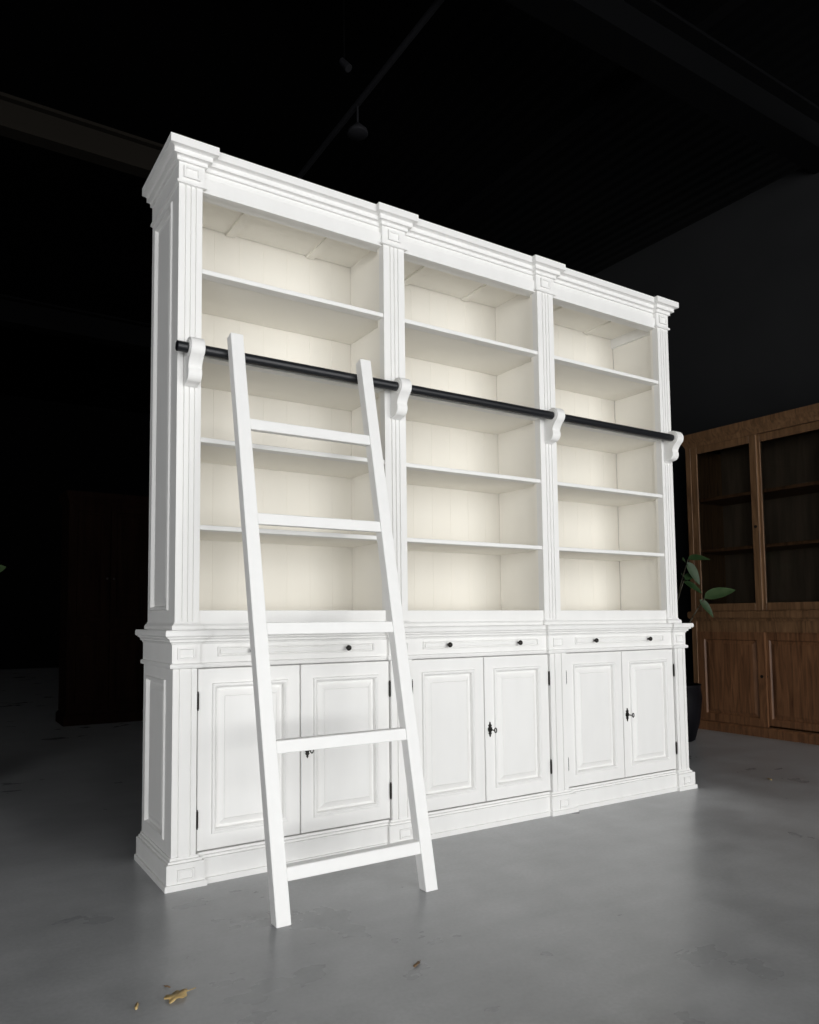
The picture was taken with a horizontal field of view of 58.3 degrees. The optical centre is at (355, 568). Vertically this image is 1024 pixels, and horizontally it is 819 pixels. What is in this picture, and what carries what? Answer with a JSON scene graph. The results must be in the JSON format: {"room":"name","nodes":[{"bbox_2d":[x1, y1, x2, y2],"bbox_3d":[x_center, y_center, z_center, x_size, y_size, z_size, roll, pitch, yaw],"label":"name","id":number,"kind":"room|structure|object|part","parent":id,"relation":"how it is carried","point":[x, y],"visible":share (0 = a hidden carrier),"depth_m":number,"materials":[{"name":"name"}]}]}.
{"room":"furniture showroom","nodes":[
{"label":"furniture showroom","id":0,"kind":"room"},
{"bbox_2d":[0,394,149,669],"bbox_3d":[-3.867,-0.684,15.806,23.000,5.400,0.100,2,-4,-31],"label":"wall","id":1,"kind":"structure","parent":0,"point":[48,449],"depth_m":14.40,"materials":[{"name":"black paint"}]},
{"bbox_2d":[0,667,818,1023],"bbox_3d":[1.469,1.419,6.648,23.000,0.100,21.000,2,-4,-31],"label":"floor","id":2,"kind":"structure","parent":0,"point":[700,905],"depth_m":2.30,"materials":[{"name":"concrete"}]},
{"bbox_2d":[56,490,148,726],"bbox_3d":[-2.326,0.361,6.801,0.790,2.080,0.444,2,-4,-31],"label":"tall cabinet","id":3,"kind":"object","parent":2,"relation":"on","point":[105,548],"visible":0.97,"depth_m":6.62,"materials":[{"name":"brown wood"}]},
{"bbox_3d":[-2.377,0.899,6.516,0.335,0.730,0.020,2,-4,-31],"label":"door","id":4,"kind":"part","parent":3,"relation":"part of","materials":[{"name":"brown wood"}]},
{"bbox_3d":[-2.383,-0.044,6.580,0.335,1.060,0.020,2,-4,-31],"label":"door","id":5,"kind":"part","parent":3,"relation":"part of","materials":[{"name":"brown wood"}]},
{"bbox_3d":[-2.335,-0.626,6.872,0.790,0.100,0.435,2,-4,-31],"label":"cabinet cornice","id":6,"kind":"part","parent":3,"relation":"part of","materials":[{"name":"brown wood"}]},
{"bbox_3d":[-2.080,0.909,6.691,0.335,0.730,0.020,2,-4,-31],"label":"door","id":7,"kind":"part","parent":3,"relation":"part of","materials":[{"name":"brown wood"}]},
{"bbox_3d":[-2.086,-0.034,6.755,0.335,1.060,0.020,2,-4,-31],"label":"door","id":8,"kind":"part","parent":3,"relation":"part of","materials":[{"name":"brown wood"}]},
{"bbox_2d":[164,987,195,1003],"bbox_3d":[-0.436,1.048,1.803,0.049,0.007,0.086,-2,-4,18],"label":"dry leaf","id":9,"kind":"object","parent":2,"relation":"on","point":[182,993],"visible":1,"depth_m":1.79,"materials":[{"name":"beige plant"}]},
{"bbox_2d":[227,332,437,927],"bbox_3d":[-0.096,0.116,2.601,0.603,1.974,0.447,2,-4,-31],"label":"ladder","id":10,"kind":"object","parent":2,"relation":"on","point":[279,873],"visible":1,"depth_m":2.54,"materials":[{"name":"paint"}]},
{"bbox_2d":[134,132,697,893],"bbox_3d":[0.497,-0.193,3.466,2.916,2.700,0.454,2,-4,-31],"label":"bookcase","id":11,"kind":"object","parent":2,"relation":"on","point":[529,445],"visible":0.92,"depth_m":3.27,"materials":[{"name":"white paint"}]},
{"bbox_3d":[-0.735,0.677,2.728,0.034,0.840,0.360,2,-4,-31],"label":"panel","id":12,"kind":"part","parent":11,"relation":"part of","materials":[{"name":"white paint"}]},
{"bbox_3d":[-0.738,-0.623,2.834,0.036,1.711,0.334,2,-4,-31],"label":"panel","id":13,"kind":"part","parent":11,"relation":"part of","materials":[{"name":"white paint"}]},
{"bbox_3d":[-0.389,0.684,2.706,0.405,0.639,0.028,2,-4,-31],"label":"door","id":14,"kind":"part","parent":11,"relation":"part of","materials":[{"name":"white paint"}]},
{"bbox_3d":[-0.389,0.684,2.705,0.267,0.501,0.013,2,-4,-31],"label":"raised panel","id":15,"kind":"part","parent":11,"relation":"part of","materials":[{"name":"white paint"}]},
{"bbox_3d":[-0.331,-0.455,3.070,0.905,0.016,0.300,2,-4,-31],"label":"shelf","id":16,"kind":"part","parent":11,"relation":"part of","materials":[{"name":"beige paint"}]},
{"bbox_3d":[-0.329,-0.129,3.048,0.905,0.016,0.300,2,-4,-31],"label":"shelf","id":17,"kind":"part","parent":11,"relation":"part of","materials":[{"name":"beige paint"}]},
{"bbox_3d":[-0.333,-0.774,3.091,0.905,0.016,0.300,2,-4,-31],"label":"shelf","id":18,"kind":"part","parent":11,"relation":"part of","materials":[{"name":"beige paint"}]},
{"bbox_3d":[-0.335,-1.095,3.113,0.905,0.016,0.300,2,-4,-31],"label":"shelf","id":19,"kind":"part","parent":11,"relation":"part of","materials":[{"name":"beige paint"}]},
{"bbox_3d":[-0.238,-1.444,2.985,0.811,0.058,0.024,2,-4,-31],"label":"head rail","id":20,"kind":"part","parent":11,"relation":"part of","materials":[{"name":"white paint"}]},
{"bbox_3d":[-0.225,0.198,2.870,0.811,0.071,0.022,2,-4,-31],"label":"rail","id":21,"kind":"part","parent":11,"relation":"part of","materials":[{"name":"white paint"}]},
{"bbox_3d":[-0.212,0.311,2.831,0.670,0.035,0.011,2,-4,-31],"label":"slide trim","id":22,"kind":"part","parent":11,"relation":"part of","materials":[{"name":"white paint"}]},
{"bbox_3d":[-0.036,0.696,2.914,0.405,0.639,0.028,2,-4,-31],"label":"door","id":23,"kind":"part","parent":11,"relation":"part of","materials":[{"name":"white paint"}]},
{"bbox_3d":[-0.035,0.696,2.913,0.268,0.501,0.013,2,-4,-31],"label":"raised panel","id":24,"kind":"part","parent":11,"relation":"part of","materials":[{"name":"white paint"}]},
{"bbox_3d":[0.382,-0.598,3.685,2.751,1.740,0.010,2,-4,-31],"label":"panel","id":25,"kind":"part","parent":11,"relation":"part of","materials":[{"name":"beige paint"}]},
{"bbox_3d":[0.478,-1.461,3.571,2.909,0.155,0.408,2,-4,-31],"label":"cornice","id":26,"kind":"part","parent":11,"relation":"part of","materials":[{"name":"white paint"}]},
{"bbox_3d":[0.481,0.255,3.469,2.845,0.029,0.376,2,-4,-31],"label":"moulding","id":27,"kind":"part","parent":11,"relation":"part of","materials":[{"name":"white paint"}]},
{"bbox_2d":[135,623,693,644],"bbox_3d":[0.493,0.294,3.446,2.916,0.050,0.424,2,-4,-31],"label":"countertop","id":28,"kind":"structure","parent":11,"relation":"on","point":[169,637],"depth_m":3.12,"materials":[{"name":"white paint"}]},
{"bbox_3d":[0.566,-0.760,3.327,2.800,0.038,0.038,2,-4,-31],"label":"ladder rail","id":29,"kind":"part","parent":11,"relation":"part of","materials":[{"name":"black metal"}]},
{"bbox_3d":[0.407,0.711,3.175,0.257,0.501,0.013,2,-4,-31],"label":"raised panel","id":30,"kind":"part","parent":11,"relation":"part of","materials":[{"name":"white paint"}]},
{"bbox_3d":[0.406,0.711,3.176,0.395,0.639,0.028,2,-4,-31],"label":"door","id":31,"kind":"part","parent":11,"relation":"part of","materials":[{"name":"white paint"}]},
{"bbox_3d":[0.459,-1.068,3.582,0.878,0.016,0.300,2,-4,-31],"label":"shelf","id":32,"kind":"part","parent":11,"relation":"part of","materials":[{"name":"beige paint"}]},
{"bbox_3d":[0.461,-0.748,3.560,0.878,0.016,0.300,2,-4,-31],"label":"shelf","id":33,"kind":"part","parent":11,"relation":"part of","materials":[{"name":"beige paint"}]},
{"bbox_3d":[0.548,-1.418,3.450,0.800,0.058,0.024,2,-4,-31],"label":"head rail","id":34,"kind":"part","parent":11,"relation":"part of","materials":[{"name":"white paint"}]},
{"bbox_3d":[0.463,-0.428,3.538,0.878,0.016,0.300,2,-4,-31],"label":"shelf","id":35,"kind":"part","parent":11,"relation":"part of","materials":[{"name":"beige paint"}]},
{"bbox_3d":[0.465,-0.103,3.516,0.878,0.016,0.300,2,-4,-31],"label":"shelf","id":36,"kind":"part","parent":11,"relation":"part of","materials":[{"name":"beige paint"}]},
{"bbox_3d":[0.561,0.225,3.334,0.800,0.071,0.022,2,-4,-31],"label":"rail","id":37,"kind":"part","parent":11,"relation":"part of","materials":[{"name":"white paint"}]},
{"bbox_3d":[0.579,0.337,3.298,0.670,0.035,0.011,2,-4,-31],"label":"slide trim","id":38,"kind":"part","parent":11,"relation":"part of","materials":[{"name":"white paint"}]},
{"bbox_3d":[0.750,0.722,3.379,0.395,0.639,0.028,2,-4,-31],"label":"door","id":39,"kind":"part","parent":11,"relation":"part of","materials":[{"name":"white paint"}]},
{"bbox_3d":[0.751,0.722,3.377,0.257,0.501,0.013,2,-4,-31],"label":"raised panel","id":40,"kind":"part","parent":11,"relation":"part of","materials":[{"name":"white paint"}]},
{"bbox_3d":[1.194,0.737,3.639,0.268,0.501,0.013,2,-4,-31],"label":"raised panel","id":41,"kind":"part","parent":11,"relation":"part of","materials":[{"name":"white paint"}]},
{"bbox_3d":[1.193,0.737,3.640,0.405,0.639,0.028,2,-4,-31],"label":"door","id":42,"kind":"part","parent":11,"relation":"part of","materials":[{"name":"white paint"}]},
{"bbox_3d":[1.252,-1.042,4.050,0.905,0.016,0.300,2,-4,-31],"label":"shelf","id":43,"kind":"part","parent":11,"relation":"part of","materials":[{"name":"beige paint"}]},
{"bbox_3d":[1.335,-1.392,3.914,0.811,0.058,0.024,2,-4,-31],"label":"head rail","id":44,"kind":"part","parent":11,"relation":"part of","materials":[{"name":"white paint"}]},
{"bbox_3d":[1.254,-0.721,4.028,0.905,0.016,0.300,2,-4,-31],"label":"shelf","id":45,"kind":"part","parent":11,"relation":"part of","materials":[{"name":"beige paint"}]},
{"bbox_3d":[1.256,-0.402,4.007,0.905,0.016,0.300,2,-4,-31],"label":"shelf","id":46,"kind":"part","parent":11,"relation":"part of","materials":[{"name":"beige paint"}]},
{"bbox_3d":[1.258,-0.076,3.985,0.905,0.016,0.300,2,-4,-31],"label":"shelf","id":47,"kind":"part","parent":11,"relation":"part of","materials":[{"name":"beige paint"}]},
{"bbox_3d":[1.348,0.251,3.799,0.811,0.071,0.022,2,-4,-31],"label":"rail","id":48,"kind":"part","parent":11,"relation":"part of","materials":[{"name":"white paint"}]},
{"bbox_3d":[1.667,-0.542,4.254,0.036,1.711,0.334,2,-4,-31],"label":"panel","id":49,"kind":"part","parent":11,"relation":"part of","materials":[{"name":"white paint"}]},
{"bbox_3d":[1.370,0.364,3.765,0.670,0.035,0.011,2,-4,-31],"label":"slide trim","id":50,"kind":"part","parent":11,"relation":"part of","materials":[{"name":"white paint"}]},
{"bbox_3d":[1.546,0.749,3.849,0.405,0.639,0.028,2,-4,-31],"label":"door","id":51,"kind":"part","parent":11,"relation":"part of","materials":[{"name":"white paint"}]},
{"bbox_3d":[1.547,0.749,3.847,0.267,0.501,0.013,2,-4,-31],"label":"raised panel","id":52,"kind":"part","parent":11,"relation":"part of","materials":[{"name":"white paint"}]},
{"bbox_2d":[677,554,734,741],"bbox_3d":[2.503,0.525,5.493,0.666,1.516,0.383,-2,-4,27],"label":"potted plant","id":53,"kind":"object","parent":2,"relation":"on","point":[693,690],"visible":0.4,"depth_m":5.52,"materials":[{"name":"green plant"}]},
{"bbox_3d":[2.472,0.417,5.557,0.152,0.983,0.015,-1,-4,13],"label":"stem","id":54,"kind":"part","parent":53,"relation":"part of","materials":[{"name":"green plant"}]},
{"bbox_3d":[2.410,1.076,5.507,0.380,0.420,0.380,2,-4,-31],"label":"pot","id":55,"kind":"part","parent":53,"relation":"part of","materials":[{"name":"black ceramic"}]},
{"bbox_3d":[2.532,0.567,5.544,0.246,0.685,0.016,-2,-4,19],"label":"stem","id":56,"kind":"part","parent":53,"relation":"part of","materials":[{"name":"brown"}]},
{"bbox_2d":[681,403,818,744],"bbox_3d":[3.586,0.034,5.300,0.525,2.455,2.350,2,-4,-31],"label":"display cabinet","id":57,"kind":"object","parent":2,"relation":"on","point":[753,484],"visible":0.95,"depth_m":5.83,"materials":[{"name":"brown wood"}]},
{"bbox_3d":[2.999,-0.350,5.915,0.022,1.378,0.562,2,-4,-31],"label":"glass door","id":58,"kind":"part","parent":57,"relation":"part of","materials":[{"name":"brown wood"}]},
{"bbox_3d":[3.003,0.865,5.831,0.009,0.585,0.424,2,-4,-31],"label":"door panel","id":59,"kind":"part","parent":57,"relation":"part of","materials":[{"name":"brown wood"}]},
{"bbox_3d":[3.006,0.865,5.833,0.022,0.723,0.562,2,-4,-31],"label":"panel door","id":60,"kind":"part","parent":57,"relation":"part of","materials":[{"name":"brown wood"}]},
{"bbox_3d":[3.579,-1.135,5.379,0.525,0.110,2.350,2,-4,-31],"label":"cabinet cornice","id":61,"kind":"part","parent":57,"relation":"part of","materials":[{"name":"brown wood"}]},
{"bbox_3d":[3.598,0.336,5.285,0.502,0.080,2.304,2,-4,-31],"label":"waist moulding","id":62,"kind":"part","parent":57,"relation":"part of","materials":[{"name":"brown wood"}]},
{"bbox_2d":[700,481,818,505],"bbox_3d":[3.617,-0.635,5.366,0.385,0.026,2.198,2,-4,-31],"label":"shelf","id":63,"kind":"object","parent":57,"relation":"attached to","point":[809,489],"depth_m":5.87,"materials":[{"name":"brown wood"}]},
{"bbox_2d":[701,539,818,554],"bbox_3d":[3.619,-0.206,5.337,0.385,0.026,2.198,2,-4,-31],"label":"shelf","id":64,"kind":"object","parent":57,"relation":"attached to","point":[806,545],"depth_m":5.85,"materials":[{"name":"brown wood"}]},
{"bbox_3d":[3.289,-0.381,5.481,0.022,1.378,0.562,2,-4,-31],"label":"glass door","id":65,"kind":"part","parent":57,"relation":"part of","materials":[{"name":"brown wood"}]},
{"bbox_3d":[3.296,0.834,5.399,0.022,0.723,0.562,2,-4,-31],"label":"panel door","id":66,"kind":"part","parent":57,"relation":"part of","materials":[{"name":"brown wood"}]},
{"bbox_3d":[3.293,0.834,5.397,0.009,0.585,0.424,2,-4,-31],"label":"door panel","id":67,"kind":"part","parent":57,"relation":"part of","materials":[{"name":"brown wood"}]},
{"bbox_2d":[0,0,818,414],"bbox_3d":[1.435,-3.968,7.012,23.000,0.100,21.000,2,-4,-31],"label":"ceiling","id":68,"kind":"structure","parent":0,"point":[264,83],"depth_m":6.51,"materials":[{"name":"black"}]},
{"bbox_2d":[339,0,351,72],"bbox_3d":[-0.068,-3.736,5.074,0.095,0.605,0.055,-3,-5,34],"label":"pendant lamp","id":69,"kind":"object","parent":68,"relation":"attached to","point":[346,65],"visible":1,"depth_m":5.06,"materials":[{"name":"black metal"}]},
{"bbox_3d":[-0.078,-3.779,5.077,0.009,0.520,0.009,-3,-5,37],"label":"lamp stem","id":70,"kind":"part","parent":69,"relation":"part of","materials":[{"name":"black paint"}]},
{"bbox_2d":[426,0,746,226],"bbox_3d":[1.179,-3.558,6.832,0.100,0.140,21.000,2,-4,-31],"label":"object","id":71,"kind":"structure","parent":68,"relation":"attached to","point":[706,13],"depth_m":5.92,"materials":[{"name":"black paint"}]},
{"bbox_2d":[593,167,818,682],"bbox_3d":[2.767,-0.886,7.582,0.150,4.610,21.000,2,-4,-31],"label":"wall","id":72,"kind":"structure","parent":0,"point":[743,277],"depth_m":6.47,"materials":[{"name":"black paint"}]},
{"bbox_3d":[-8.490,-1.657,0.964,0.100,5.400,21.000,2,-4,-31],"label":"wall","id":73,"kind":"structure","parent":0,"visible":0},
{"bbox_2d":[0,294,150,352],"bbox_3d":[-0.851,-3.004,10.830,23.000,0.320,0.200,2,-4,-31],"label":"ceiling beam","id":74,"kind":"structure","parent":73,"relation":"attached to","point":[15,312],"depth_m":9.21,"materials":[{"name":"black paint"}]},
{"bbox_2d":[0,91,163,178],"bbox_3d":[1.237,-3.056,7.296,23.000,0.240,0.120,2,-4,-31],"label":"ceiling beam","id":75,"kind":"structure","parent":73,"relation":"attached to","point":[22,120],"depth_m":5.33,"materials":[{"name":"black"}]},
{"bbox_2d":[296,0,444,178],"bbox_3d":[0.514,-3.500,4.511,0.043,0.044,4.101,2,-4,-29],"label":"conduit pipe","id":76,"kind":"object","parent":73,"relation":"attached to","point":[436,4],"visible":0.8,"depth_m":5.15,"materials":[{"name":"black metal"}]},
{"bbox_2d":[347,106,367,140],"bbox_3d":[0.018,-3.307,5.392,0.156,0.220,0.156,2,-4,-31],"label":"hanging lamp","id":77,"kind":"object","parent":76,"relation":"hanging from","point":[357,131],"visible":1,"depth_m":5.37,"materials":[{"name":"black metal"}]},
{"bbox_3d":[0.018,-3.347,5.394,0.015,0.140,0.016,2,-4,-31],"label":"lamp stem","id":78,"kind":"part","parent":77,"relation":"part of","materials":[{"name":"black metal"}]},
{"bbox_3d":[0.018,-3.240,5.387,0.156,0.085,0.156,2,-4,-31],"label":"lamp shade","id":79,"kind":"part","parent":77,"relation":"part of","materials":[{"name":"black metal"}]},
{"bbox_2d":[505,0,818,173],"bbox_3d":[2.533,-3.422,5.120,23.000,0.340,0.200,2,-4,-31],"label":"ceiling beam","id":80,"kind":"structure","parent":73,"relation":"attached to","point":[646,38],"depth_m":4.94,"materials":[{"name":"black paint"}]}
]}

